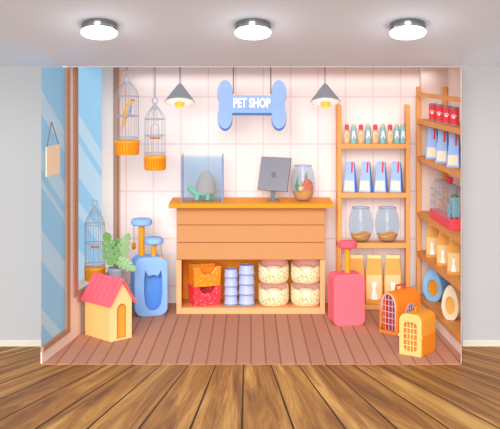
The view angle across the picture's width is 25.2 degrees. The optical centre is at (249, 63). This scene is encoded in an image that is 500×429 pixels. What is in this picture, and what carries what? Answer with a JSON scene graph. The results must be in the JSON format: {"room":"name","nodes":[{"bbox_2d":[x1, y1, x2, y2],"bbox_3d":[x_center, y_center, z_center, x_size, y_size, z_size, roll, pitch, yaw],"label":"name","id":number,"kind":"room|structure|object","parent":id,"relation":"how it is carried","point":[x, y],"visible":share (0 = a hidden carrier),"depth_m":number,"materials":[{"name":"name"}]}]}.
{"room":"pet shop","nodes":[
{"label":"pet shop","id":0,"kind":"room"},
{"bbox_2d":[0,66,61,338],"bbox_3d":[-3.720,1.086,8.555,4.560,2.137,0.050,0,0,0],"label":"wall","id":1,"kind":"structure","parent":0,"point":[20,86],"depth_m":8.53,"materials":[{"name":"white paint"}]},
{"bbox_2d":[0,339,40,345],"bbox_3d":[-3.720,2.126,8.522,4.560,0.058,0.016,0,0,0],"label":"baseboard","id":2,"kind":"structure","parent":1,"relation":"attached to","point":[3,342],"depth_m":8.52,"materials":[{"name":"paint"}]},
{"bbox_2d":[41,67,119,363],"bbox_3d":[-1.400,1.084,9.032,0.150,2.118,2.065,0,0,9],"label":"wall","id":3,"kind":"structure","parent":0,"point":[77,310],"depth_m":8.67,"materials":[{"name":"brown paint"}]},
{"bbox_2d":[41,67,69,351],"bbox_3d":[-1.438,1.041,8.303,0.022,2.033,0.613,0,0,9],"label":"glass door","id":4,"kind":"structure","parent":3,"relation":"in","point":[55,81],"depth_m":8.31,"materials":[{"name":"blue glass"}]},
{"bbox_2d":[46,121,59,176],"bbox_3d":[-1.444,0.610,8.147,0.030,0.396,0.296,0,0,9],"label":"card","id":5,"kind":"object","parent":4,"relation":"hanging from","point":[52,152],"visible":1,"depth_m":8.14,"materials":[{"name":"beige paper"}]},
{"bbox_2d":[73,67,118,302],"bbox_3d":[-1.334,0.950,9.342,0.144,1.850,1.273,0,0,9],"label":"window","id":6,"kind":"structure","parent":3,"relation":"in","point":[95,160],"depth_m":9.67,"materials":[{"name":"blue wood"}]},
{"bbox_2d":[84,200,105,281],"bbox_3d":[-1.293,1.464,9.330,0.180,0.672,0.180,0,0,0],"label":"birdcage","id":7,"kind":"object","parent":6,"relation":"on","point":[89,270],"visible":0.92,"depth_m":9.32,"materials":[{"name":"orange plastic"}]},
{"bbox_2d":[84,265,105,281],"bbox_3d":[-1.293,1.744,9.330,0.180,0.112,0.180,0,0,0],"label":"tray","id":8,"kind":"object","parent":7,"relation":"on","point":[89,270],"depth_m":9.27,"materials":[{"name":"orange plastic"}]},
{"bbox_2d":[0,303,499,428],"bbox_3d":[0.000,2.193,6.540,12.000,0.100,7.080,0,0,0],"label":"floor","id":9,"kind":"structure","parent":0,"point":[33,395],"depth_m":7.62,"materials":[{"name":"brown wood"}]},
{"bbox_2d":[81,272,135,341],"bbox_3d":[-1.114,1.903,8.822,0.257,0.479,0.383,0,0,-44],"label":"house","id":10,"kind":"object","parent":9,"relation":"on","point":[108,300],"visible":1,"depth_m":8.74,"materials":[{"name":"beige wood"}]},
{"bbox_2d":[102,231,135,278],"bbox_3d":[-1.076,1.755,9.238,0.285,0.776,0.159,0,0,0],"label":"potted plant","id":11,"kind":"object","parent":9,"relation":"on","point":[115,250],"visible":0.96,"depth_m":9.21,"materials":[{"name":"green plant"}]},
{"bbox_2d":[131,217,167,316],"bbox_3d":[-0.873,1.735,9.612,0.292,0.816,0.233,0,0,-17],"label":"cat tree","id":12,"kind":"object","parent":9,"relation":"on","point":[149,282],"visible":0.99,"depth_m":9.54,"materials":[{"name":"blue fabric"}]},
{"bbox_2d":[169,197,333,313],"bbox_3d":[0.011,1.665,9.742,1.404,0.955,0.485,0,0,0],"label":"counter","id":13,"kind":"object","parent":9,"relation":"on","point":[232,232],"depth_m":9.60,"materials":[{"name":"brown wood"}]},
{"bbox_2d":[181,153,223,201],"bbox_3d":[-0.413,0.985,9.730,0.362,0.404,0.219,0,0,0],"label":"tank","id":14,"kind":"object","parent":13,"relation":"on","point":[182,155],"visible":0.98,"depth_m":9.83,"materials":[{"name":"clear"}]},
{"bbox_2d":[187,171,215,199],"bbox_3d":[-0.419,1.056,9.730,0.254,0.249,0.135,0,0,0],"label":"turtle","id":15,"kind":"object","parent":14,"relation":"in","point":[205,187],"visible":1,"depth_m":9.69},
{"bbox_2d":[188,284,221,306],"bbox_3d":[-0.395,2.005,9.757,0.260,0.169,0.174,0,0,-20],"label":"basket","id":16,"kind":"object","parent":13,"relation":"on","point":[209,295],"visible":0.85,"depth_m":9.70,"materials":[{"name":"red plastic"}]},
{"bbox_2d":[188,263,221,286],"bbox_3d":[-0.395,1.839,9.757,0.260,0.169,0.174,0,0,-20],"label":"basket","id":17,"kind":"object","parent":16,"relation":"on","point":[208,274],"visible":1,"depth_m":9.71,"materials":[{"name":"orange plastic"}]},
{"bbox_2d":[224,296,237,305],"bbox_3d":[-0.165,2.051,9.740,0.130,0.076,0.130,0,0,0],"label":"pet bowl","id":18,"kind":"object","parent":13,"relation":"on","point":[229,301],"visible":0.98,"depth_m":9.69,"materials":[{"name":"metal"}]},
{"bbox_2d":[224,287,237,296],"bbox_3d":[-0.165,1.974,9.740,0.130,0.076,0.130,0,0,0],"label":"pet bowl","id":19,"kind":"object","parent":18,"relation":"on","point":[229,292],"visible":0.94,"depth_m":9.69,"materials":[{"name":"metal"}]},
{"bbox_2d":[224,278,237,287],"bbox_3d":[-0.165,1.896,9.740,0.130,0.076,0.130,0,0,0],"label":"pet bowl","id":20,"kind":"object","parent":19,"relation":"on","point":[228,283],"visible":0.97,"depth_m":9.69,"materials":[{"name":"metal"}]},
{"bbox_2d":[224,268,237,278],"bbox_3d":[-0.165,1.819,9.740,0.130,0.076,0.130,0,0,0],"label":"pet bowl","id":21,"kind":"object","parent":20,"relation":"on","point":[230,273],"visible":1,"depth_m":9.69,"materials":[{"name":"metal"}]},
{"bbox_2d":[238,295,254,305],"bbox_3d":[-0.029,2.047,9.735,0.151,0.086,0.151,0,0,0],"label":"pet bowl","id":22,"kind":"object","parent":13,"relation":"on","point":[243,300],"visible":0.95,"depth_m":9.68,"materials":[{"name":"metal"}]},
{"bbox_2d":[238,285,254,295],"bbox_3d":[-0.029,1.960,9.735,0.151,0.086,0.151,0,0,0],"label":"pet bowl","id":23,"kind":"object","parent":22,"relation":"on","point":[243,290],"visible":0.96,"depth_m":9.68,"materials":[{"name":"metal"}]},
{"bbox_2d":[238,275,254,285],"bbox_3d":[-0.029,1.874,9.735,0.151,0.086,0.151,0,0,0],"label":"pet bowl","id":24,"kind":"object","parent":23,"relation":"on","point":[243,280],"visible":0.94,"depth_m":9.68,"materials":[{"name":"metal"}]},
{"bbox_2d":[238,263,254,275],"bbox_3d":[-0.029,1.787,9.735,0.151,0.086,0.151,0,0,0],"label":"pet bowl","id":25,"kind":"object","parent":24,"relation":"on","point":[246,269],"visible":1,"depth_m":9.68,"materials":[{"name":"metal"}]},
{"bbox_2d":[182,299,319,307],"bbox_3d":[0.006,2.101,9.808,1.221,0.020,0.354,0,0,0],"label":"shelf","id":26,"kind":"object","parent":13,"relation":"attached to","point":[185,302],"depth_m":9.66,"materials":[{"name":"orange wood"}]},
{"bbox_2d":[169,197,333,207],"bbox_3d":[0.011,1.206,9.742,1.404,0.036,0.485,0,0,0],"label":"countertop","id":27,"kind":"structure","parent":13,"relation":"on","point":[188,202],"depth_m":9.61,"materials":[{"name":"orange wood"}]},
{"bbox_2d":[258,282,288,305],"bbox_3d":[0.205,1.992,9.775,0.268,0.195,0.268,0,0,0],"label":"pet bed","id":28,"kind":"object","parent":13,"relation":"on","point":[269,294],"visible":0.88,"depth_m":9.69,"materials":[{"name":"fabric"}]},
{"bbox_2d":[258,260,288,283],"bbox_3d":[0.205,1.796,9.775,0.268,0.195,0.268,0,0,0],"label":"pet bed","id":29,"kind":"object","parent":28,"relation":"on","point":[269,271],"visible":0.91,"depth_m":9.69,"materials":[{"name":"fabric"}]},
{"bbox_2d":[265,265,281,273],"bbox_3d":[0.205,1.812,9.765,0.198,0.116,0.193,0,0,0],"label":"cushion","id":30,"kind":"object","parent":29,"relation":"on","point":[269,269],"depth_m":9.69,"materials":[{"name":"beige fabric"}]},
{"bbox_2d":[265,287,281,296],"bbox_3d":[0.205,2.008,9.765,0.198,0.116,0.193,0,0,0],"label":"cushion","id":31,"kind":"object","parent":28,"relation":"on","point":[269,291],"depth_m":9.69,"materials":[{"name":"beige fabric"}]},
{"bbox_2d":[257,157,291,200],"bbox_3d":[0.209,0.999,9.715,0.290,0.376,0.126,0,0,25],"label":"monitor","id":32,"kind":"object","parent":13,"relation":"on","point":[274,173],"visible":1,"depth_m":9.71,"materials":[{"name":"grey plastic"}]},
{"bbox_2d":[293,164,312,199],"bbox_3d":[0.460,1.033,9.720,0.211,0.308,0.211,0,0,0],"label":"bowl","id":33,"kind":"object","parent":13,"relation":"on","point":[305,194],"visible":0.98,"depth_m":9.66,"materials":[{"name":"clear glass"}]},
{"bbox_2d":[295,176,298,190],"bbox_3d":[0.408,1.035,9.720,0.043,0.133,0.025,0,0,0],"label":"weed","id":34,"kind":"object","parent":33,"relation":"on","point":[296,184],"visible":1,"depth_m":9.71,"materials":[{"name":"green plant"}]},
{"bbox_2d":[298,185,305,190],"bbox_3d":[0.447,1.069,9.670,0.071,0.053,0.024,0,0,0],"label":"fish","id":35,"kind":"object","parent":33,"relation":"on","point":[300,188],"visible":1,"depth_m":9.66},
{"bbox_2d":[302,177,312,190],"bbox_3d":[0.493,1.050,9.725,0.114,0.131,0.068,0,0,0],"label":"coral","id":36,"kind":"object","parent":33,"relation":"on","point":[307,183],"visible":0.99,"depth_m":9.71},
{"bbox_2d":[291,282,319,305],"bbox_3d":[0.489,1.992,9.775,0.268,0.195,0.268,0,0,0],"label":"pet bed","id":37,"kind":"object","parent":13,"relation":"on","point":[302,294],"visible":0.84,"depth_m":9.69,"materials":[{"name":"fabric"}]},
{"bbox_2d":[291,260,319,283],"bbox_3d":[0.489,1.796,9.775,0.268,0.195,0.268,0,0,0],"label":"pet bed","id":38,"kind":"object","parent":37,"relation":"on","point":[302,271],"visible":0.88,"depth_m":9.69,"materials":[{"name":"fabric"}]},
{"bbox_2d":[298,265,314,273],"bbox_3d":[0.489,1.812,9.765,0.198,0.116,0.193,0,0,0],"label":"cushion","id":39,"kind":"object","parent":38,"relation":"on","point":[302,269],"depth_m":9.69,"materials":[{"name":"beige fabric"}]},
{"bbox_2d":[298,287,313,296],"bbox_3d":[0.489,2.008,9.765,0.198,0.116,0.193,0,0,0],"label":"cushion","id":40,"kind":"object","parent":37,"relation":"on","point":[302,291],"depth_m":9.69,"materials":[{"name":"beige fabric"}]},
{"bbox_2d":[328,240,364,325],"bbox_3d":[0.795,1.803,9.270,0.262,0.680,0.190,0,0,-12],"label":"cat tree","id":41,"kind":"object","parent":9,"relation":"on","point":[346,288],"visible":1,"depth_m":9.19,"materials":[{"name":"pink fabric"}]},
{"bbox_2d":[339,240,355,242],"bbox_3d":[0.807,1.466,9.270,0.141,0.006,0.140,0,0,-12],"label":"cushion","id":42,"kind":"object","parent":41,"relation":"on","point":[341,241],"depth_m":9.24,"materials":[{"name":"fabric"}]},
{"bbox_2d":[336,104,409,309],"bbox_3d":[1.078,1.250,9.851,0.634,1.786,0.209,0,0,0],"label":"shelving unit","id":43,"kind":"object","parent":9,"relation":"on","point":[405,243],"visible":0.64,"depth_m":9.75,"materials":[{"name":"orange wood"}]},
{"bbox_2d":[344,124,349,142],"bbox_3d":[0.847,0.610,9.800,0.056,0.167,0.055,0,0,0],"label":"bottle","id":44,"kind":"object","parent":43,"relation":"on","point":[346,132],"visible":1,"depth_m":9.78,"materials":[{"name":"beige plastic"}]},
{"bbox_2d":[343,162,357,192],"bbox_3d":[0.882,0.991,9.835,0.108,0.262,0.082,0,0,24],"label":"bag","id":45,"kind":"object","parent":43,"relation":"on","point":[350,181],"visible":1,"depth_m":9.81,"materials":[{"name":"blue paper"}]},
{"bbox_2d":[351,124,355,142],"bbox_3d":[0.906,0.608,9.800,0.050,0.171,0.050,0,0,0],"label":"bottle","id":46,"kind":"object","parent":43,"relation":"on","point":[353,127],"visible":1,"depth_m":9.78,"materials":[{"name":"teal plastic"}]},
{"bbox_2d":[350,255,364,277],"bbox_3d":[0.933,1.886,9.832,0.151,0.420,0.116,0,0,8],"label":"sack","id":47,"kind":"object","parent":43,"relation":"on","point":[356,261],"visible":0.19,"depth_m":9.81,"materials":[{"name":"orange paper"}]},
{"bbox_2d":[350,206,370,240],"bbox_3d":[0.973,1.409,9.835,0.214,0.301,0.214,0,0,0],"label":"bowl","id":48,"kind":"object","parent":43,"relation":"on","point":[363,235],"visible":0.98,"depth_m":9.79,"materials":[{"name":"clear glass"}]},
{"bbox_2d":[358,124,363,142],"bbox_3d":[0.970,0.610,9.800,0.056,0.167,0.055,0,0,0],"label":"bottle","id":49,"kind":"object","parent":43,"relation":"on","point":[360,132],"visible":1,"depth_m":9.78,"materials":[{"name":"beige plastic"}]},
{"bbox_2d":[359,162,372,191],"bbox_3d":[1.019,0.991,9.835,0.108,0.262,0.082,0,0,24],"label":"bag","id":50,"kind":"object","parent":43,"relation":"on","point":[365,185],"visible":1,"depth_m":9.81,"materials":[{"name":"blue paper"}]},
{"bbox_2d":[365,124,370,142],"bbox_3d":[1.032,0.608,9.800,0.050,0.171,0.050,0,0,0],"label":"bottle","id":51,"kind":"object","parent":43,"relation":"on","point":[367,128],"visible":1,"depth_m":9.78,"materials":[{"name":"teal plastic"}]},
{"bbox_2d":[365,255,382,303],"bbox_3d":[1.090,1.886,9.832,0.151,0.420,0.116,0,0,8],"label":"sack","id":52,"kind":"object","parent":43,"relation":"on","point":[374,273],"visible":0.97,"depth_m":9.79,"materials":[{"name":"orange paper"}]},
{"bbox_2d":[372,124,377,142],"bbox_3d":[1.096,0.610,9.800,0.056,0.167,0.055,0,0,0],"label":"bottle","id":53,"kind":"object","parent":43,"relation":"on","point":[375,132],"visible":1,"depth_m":9.78,"materials":[{"name":"beige plastic"}]},
{"bbox_2d":[374,162,387,192],"bbox_3d":[1.152,0.991,9.835,0.108,0.262,0.082,0,0,24],"label":"bag","id":54,"kind":"object","parent":43,"relation":"on","point":[381,184],"visible":1,"depth_m":9.81,"materials":[{"name":"blue paper"}]},
{"bbox_2d":[380,124,385,142],"bbox_3d":[1.162,0.608,9.800,0.050,0.171,0.050,0,0,0],"label":"bottle","id":55,"kind":"object","parent":43,"relation":"on","point":[382,128],"visible":1,"depth_m":9.78,"materials":[{"name":"teal plastic"}]},
{"bbox_2d":[377,206,397,240],"bbox_3d":[1.206,1.409,9.835,0.214,0.301,0.214,0,0,0],"label":"bowl","id":56,"kind":"object","parent":43,"relation":"on","point":[389,235],"visible":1,"depth_m":9.78,"materials":[{"name":"clear glass"}]},
{"bbox_2d":[387,124,392,142],"bbox_3d":[1.225,0.610,9.800,0.056,0.167,0.055,0,0,0],"label":"bottle","id":57,"kind":"object","parent":43,"relation":"on","point":[389,132],"visible":1,"depth_m":9.78,"materials":[{"name":"beige plastic"}]},
{"bbox_2d":[384,255,401,292],"bbox_3d":[1.254,1.886,9.832,0.151,0.420,0.116,0,0,8],"label":"sack","id":58,"kind":"object","parent":43,"relation":"on","point":[392,274],"visible":0.65,"depth_m":9.79,"materials":[{"name":"orange paper"}]},
{"bbox_2d":[389,162,403,191],"bbox_3d":[1.287,0.991,9.835,0.108,0.262,0.082,0,0,24],"label":"bag","id":59,"kind":"object","parent":43,"relation":"on","point":[396,183],"visible":1,"depth_m":9.81,"materials":[{"name":"blue paper"}]},
{"bbox_2d":[394,124,399,142],"bbox_3d":[1.284,0.608,9.800,0.050,0.171,0.050,0,0,0],"label":"bottle","id":60,"kind":"object","parent":43,"relation":"on","point":[396,128],"visible":1,"depth_m":9.78,"materials":[{"name":"teal plastic"}]},
{"bbox_2d":[400,124,405,142],"bbox_3d":[1.337,0.608,9.800,0.050,0.171,0.050,0,0,0],"label":"bottle","id":61,"kind":"object","parent":43,"relation":"on","point":[402,128],"visible":1,"depth_m":9.78,"materials":[{"name":"teal plastic"}]},
{"bbox_2d":[380,283,420,335],"bbox_3d":[1.207,1.953,8.985,0.303,0.379,0.197,0,0,-44],"label":"pet carrier","id":62,"kind":"object","parent":9,"relation":"on","point":[397,302],"visible":0.84,"depth_m":8.93,"materials":[{"name":"orange plastic"}]},
{"bbox_2d":[398,305,435,356],"bbox_3d":[1.243,1.972,8.321,0.196,0.342,0.240,0,0,36],"label":"pet carrier","id":63,"kind":"object","parent":9,"relation":"on","point":[417,327],"visible":1,"depth_m":8.26,"materials":[{"name":"orange plastic"}]},
{"bbox_2d":[416,87,461,353],"bbox_3d":[1.605,1.171,9.082,0.275,1.944,1.640,0,0,0],"label":"shelving unit","id":64,"kind":"object","parent":9,"relation":"on","point":[451,330],"visible":0.58,"depth_m":9.27,"materials":[{"name":"orange wood"}]},
{"bbox_2d":[426,127,437,158],"bbox_3d":[1.559,0.671,9.539,0.106,0.272,0.082,0,0,28],"label":"bag","id":65,"kind":"object","parent":64,"relation":"on","point":[432,139],"visible":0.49,"depth_m":9.52,"materials":[{"name":"blue paper"}]},
{"bbox_2d":[426,224,438,257],"bbox_3d":[1.558,1.499,9.525,0.108,0.285,0.084,0,0,24],"label":"sack","id":66,"kind":"object","parent":64,"relation":"on","point":[432,233],"visible":0.81,"depth_m":9.50,"materials":[{"name":"orange paper"}]},
{"bbox_2d":[429,103,436,120],"bbox_3d":[1.552,0.408,9.501,0.070,0.148,0.072,0,0,22],"label":"can","id":67,"kind":"object","parent":64,"relation":"on","point":[432,106],"visible":0.89,"depth_m":9.47,"materials":[{"name":"red metal"}]},
{"bbox_2d":[423,269,449,301],"bbox_3d":[1.608,1.892,9.634,0.191,0.277,0.149,0,0,42],"label":"bed","id":68,"kind":"object","parent":64,"relation":"on","point":[434,284],"visible":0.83,"depth_m":9.58,"materials":[{"name":"blue fabric"}]},
{"bbox_2d":[436,104,443,122],"bbox_3d":[1.566,0.408,9.232,0.070,0.148,0.072,0,0,22],"label":"can","id":69,"kind":"object","parent":64,"relation":"on","point":[439,107],"visible":0.93,"depth_m":9.20,"materials":[{"name":"red metal"}]},
{"bbox_2d":[435,129,448,162],"bbox_3d":[1.578,0.671,9.158,0.106,0.272,0.082,0,0,28],"label":"bag","id":70,"kind":"object","parent":64,"relation":"on","point":[442,142],"visible":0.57,"depth_m":9.13,"materials":[{"name":"blue paper"}]},
{"bbox_2d":[436,231,448,266],"bbox_3d":[1.579,1.499,9.120,0.108,0.285,0.084,0,0,24],"label":"sack","id":71,"kind":"object","parent":64,"relation":"on","point":[443,240],"visible":0.84,"depth_m":9.09,"materials":[{"name":"orange paper"}]},
{"bbox_2d":[430,176,461,229],"bbox_3d":[1.618,1.107,9.090,0.167,0.380,0.719,0,0,-3],"label":"cage","id":72,"kind":"object","parent":64,"relation":"on","point":[450,217],"visible":0.94,"depth_m":8.95,"materials":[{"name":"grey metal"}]},
{"bbox_2d":[430,208,461,229],"bbox_3d":[1.618,1.256,9.090,0.167,0.082,0.719,0,0,-3],"label":"tray","id":73,"kind":"object","parent":72,"relation":"attached to","point":[452,222],"depth_m":8.87,"materials":[{"name":"red plastic"}]},
{"bbox_2d":[443,106,451,123],"bbox_3d":[1.580,0.408,8.968,0.070,0.148,0.072,0,0,22],"label":"can","id":74,"kind":"object","parent":64,"relation":"on","point":[446,109],"visible":0.85,"depth_m":8.94,"materials":[{"name":"red metal"}]},
{"bbox_2d":[441,285,461,320],"bbox_3d":[1.618,1.892,8.927,0.148,0.277,0.119,0,0,34],"label":"bed","id":75,"kind":"object","parent":64,"relation":"on","point":[451,305],"visible":0.9,"depth_m":8.89,"materials":[{"name":"beige fabric"}]},
{"bbox_2d":[446,132,461,167],"bbox_3d":[1.599,0.671,8.757,0.106,0.272,0.082,0,0,28],"label":"bag","id":76,"kind":"object","parent":64,"relation":"on","point":[454,158],"visible":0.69,"depth_m":8.73,"materials":[{"name":"blue paper"}]},
{"bbox_2d":[447,238,461,274],"bbox_3d":[1.598,1.499,8.744,0.108,0.285,0.084,0,0,24],"label":"sack","id":77,"kind":"object","parent":64,"relation":"on","point":[454,252],"visible":0.9,"depth_m":8.72,"materials":[{"name":"orange paper"}]},
{"bbox_2d":[450,107,458,125],"bbox_3d":[1.593,0.408,8.719,0.070,0.148,0.072,0,0,22],"label":"can","id":78,"kind":"object","parent":64,"relation":"on","point":[454,111],"visible":1,"depth_m":8.69,"materials":[{"name":"red metal"}]},
{"bbox_2d":[0,0,499,65],"bbox_3d":[0.000,-0.393,7.415,12.000,0.823,2.230,0,0,0],"label":"ceiling","id":79,"kind":"structure","parent":0,"point":[32,32],"depth_m":7.83,"materials":[{"name":"paint"}]},
{"bbox_2d":[81,18,117,39],"bbox_3d":[-1.028,-0.237,7.647,0.251,0.143,0.253,0,0,13],"label":"ceiling light","id":80,"kind":"object","parent":79,"relation":"attached to","point":[95,28],"visible":1,"depth_m":7.57,"materials":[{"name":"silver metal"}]},
{"bbox_2d":[81,25,117,39],"bbox_3d":[-1.029,-0.209,7.639,0.252,0.025,0.252,0,-18,0],"label":"diffuser","id":81,"kind":"object","parent":80,"relation":"attached to","point":[96,32],"depth_m":7.59,"materials":[{"name":"white plastic"}]},
{"bbox_2d":[235,18,270,39],"bbox_3d":[0.022,-0.237,7.647,0.251,0.143,0.253,0,0,13],"label":"ceiling light","id":82,"kind":"object","parent":79,"relation":"attached to","point":[250,28],"visible":1,"depth_m":7.57,"materials":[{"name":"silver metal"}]},
{"bbox_2d":[235,25,270,39],"bbox_3d":[0.021,-0.209,7.639,0.252,0.025,0.252,0,-18,0],"label":"diffuser","id":83,"kind":"object","parent":82,"relation":"attached to","point":[248,32],"depth_m":7.59,"materials":[{"name":"white plastic"}]},
{"bbox_2d":[389,18,426,39],"bbox_3d":[1.079,-0.237,7.647,0.251,0.143,0.253,0,0,13],"label":"ceiling light","id":84,"kind":"object","parent":79,"relation":"attached to","point":[407,28],"visible":1,"depth_m":7.57,"materials":[{"name":"silver metal"}]},
{"bbox_2d":[389,25,426,39],"bbox_3d":[1.077,-0.209,7.639,0.252,0.025,0.252,0,-18,0],"label":"diffuser","id":85,"kind":"object","parent":84,"relation":"attached to","point":[400,32],"depth_m":7.59,"materials":[{"name":"white plastic"}]},
{"bbox_2d":[67,66,461,66],"bbox_3d":[0.200,0.015,9.338,3.200,0.020,1.505,0,0,0],"label":"ceiling","id":86,"kind":"structure","parent":0,"point":[67,66],"depth_m":8.59,"materials":[{"name":"white paint"}]},
{"bbox_2d":[114,67,139,154],"bbox_3d":[-1.021,0.388,9.300,0.214,0.727,0.214,0,0,0],"label":"birdcage","id":87,"kind":"object","parent":86,"relation":"hanging from","point":[128,146],"visible":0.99,"depth_m":9.23,"materials":[{"name":"orange plastic"}]},
{"bbox_2d":[114,139,139,154],"bbox_3d":[-1.021,0.693,9.300,0.214,0.118,0.214,0,0,0],"label":"tray","id":88,"kind":"object","parent":87,"relation":"on","point":[126,146],"depth_m":9.22,"materials":[{"name":"orange plastic"}]},
{"bbox_2d":[121,99,133,128],"bbox_3d":[-1.009,0.419,9.292,0.104,0.263,0.069,0,0,23],"label":"parrot","id":89,"kind":"object","parent":87,"relation":"in","point":[128,107],"visible":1,"depth_m":9.27,"materials":[{"name":"orange plastic"}]},
{"bbox_2d":[144,67,165,170],"bbox_3d":[-0.789,0.453,9.300,0.188,0.855,0.188,0,0,0],"label":"birdcage","id":90,"kind":"object","parent":86,"relation":"hanging from","point":[151,162],"visible":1,"depth_m":9.25,"materials":[{"name":"orange plastic"}]},
{"bbox_2d":[144,155,165,170],"bbox_3d":[-0.789,0.821,9.300,0.188,0.118,0.188,0,0,0],"label":"tray","id":91,"kind":"object","parent":90,"relation":"on","point":[151,162],"depth_m":9.23,"materials":[{"name":"orange plastic"}]},
{"bbox_2d":[165,67,194,108],"bbox_3d":[-0.589,0.199,9.368,0.252,0.347,0.239,0,0,0],"label":"pendant lamp","id":92,"kind":"object","parent":86,"relation":"hanging from","point":[179,97],"visible":1,"depth_m":9.33,"materials":[{"name":"grey metal"}]},
{"bbox_2d":[165,98,193,105],"bbox_3d":[-0.589,0.318,9.367,0.245,0.081,0.231,0,0,0],"label":"diffuser","id":93,"kind":"object","parent":92,"relation":"attached to","point":[170,101],"depth_m":9.33,"materials":[{"name":"white glass"}]},
{"bbox_2d":[217,67,286,130],"bbox_3d":[0.017,0.296,9.447,0.582,0.542,0.069,0,0,0],"label":"sign","id":94,"kind":"object","parent":86,"relation":"hanging from","point":[230,105],"visible":0.99,"depth_m":9.42,"materials":[{"name":"blue plastic"}]},
{"bbox_2d":[310,67,339,108],"bbox_3d":[0.631,0.199,9.368,0.252,0.347,0.239,0,0,0],"label":"pendant lamp","id":95,"kind":"object","parent":86,"relation":"hanging from","point":[325,97],"visible":0.99,"depth_m":9.33,"materials":[{"name":"grey metal"}]},
{"bbox_2d":[311,98,339,105],"bbox_3d":[0.631,0.318,9.367,0.245,0.081,0.231,0,0,0],"label":"diffuser","id":96,"kind":"object","parent":95,"relation":"attached to","point":[315,101],"depth_m":9.33,"materials":[{"name":"white glass"}]},
{"bbox_2d":[120,67,418,302],"bbox_3d":[0.290,1.084,10.065,3.020,2.118,0.050,0,0,0],"label":"wall","id":97,"kind":"structure","parent":0,"point":[366,95],"depth_m":10.04,"materials":[{"name":"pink tile"}]},
{"bbox_2d":[419,67,446,293],"bbox_3d":[1.631,1.084,9.985,0.228,2.118,0.110,0,0,0],"label":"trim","id":98,"kind":"structure","parent":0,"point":[432,80],"depth_m":9.93,"materials":[{"name":"beige paint"}]},
{"bbox_2d":[447,67,461,291],"bbox_3d":[1.762,1.084,9.295,0.035,2.118,1.490,0,0,0],"label":"wall","id":99,"kind":"structure","parent":0,"point":[454,74],"depth_m":9.46,"materials":[{"name":"beige paint"}]},
{"bbox_2d":[462,66,499,339],"bbox_3d":[3.808,1.086,8.540,4.385,2.137,0.020,0,0,0],"label":"wall","id":100,"kind":"structure","parent":0,"point":[480,84],"depth_m":8.53,"materials":[{"name":"white paint"}]},
{"bbox_2d":[462,339,499,345],"bbox_3d":[3.808,2.126,8.522,4.385,0.058,0.016,0,0,0],"label":"baseboard","id":101,"kind":"structure","parent":100,"relation":"attached to","point":[465,342],"depth_m":8.52,"materials":[{"name":"paint"}]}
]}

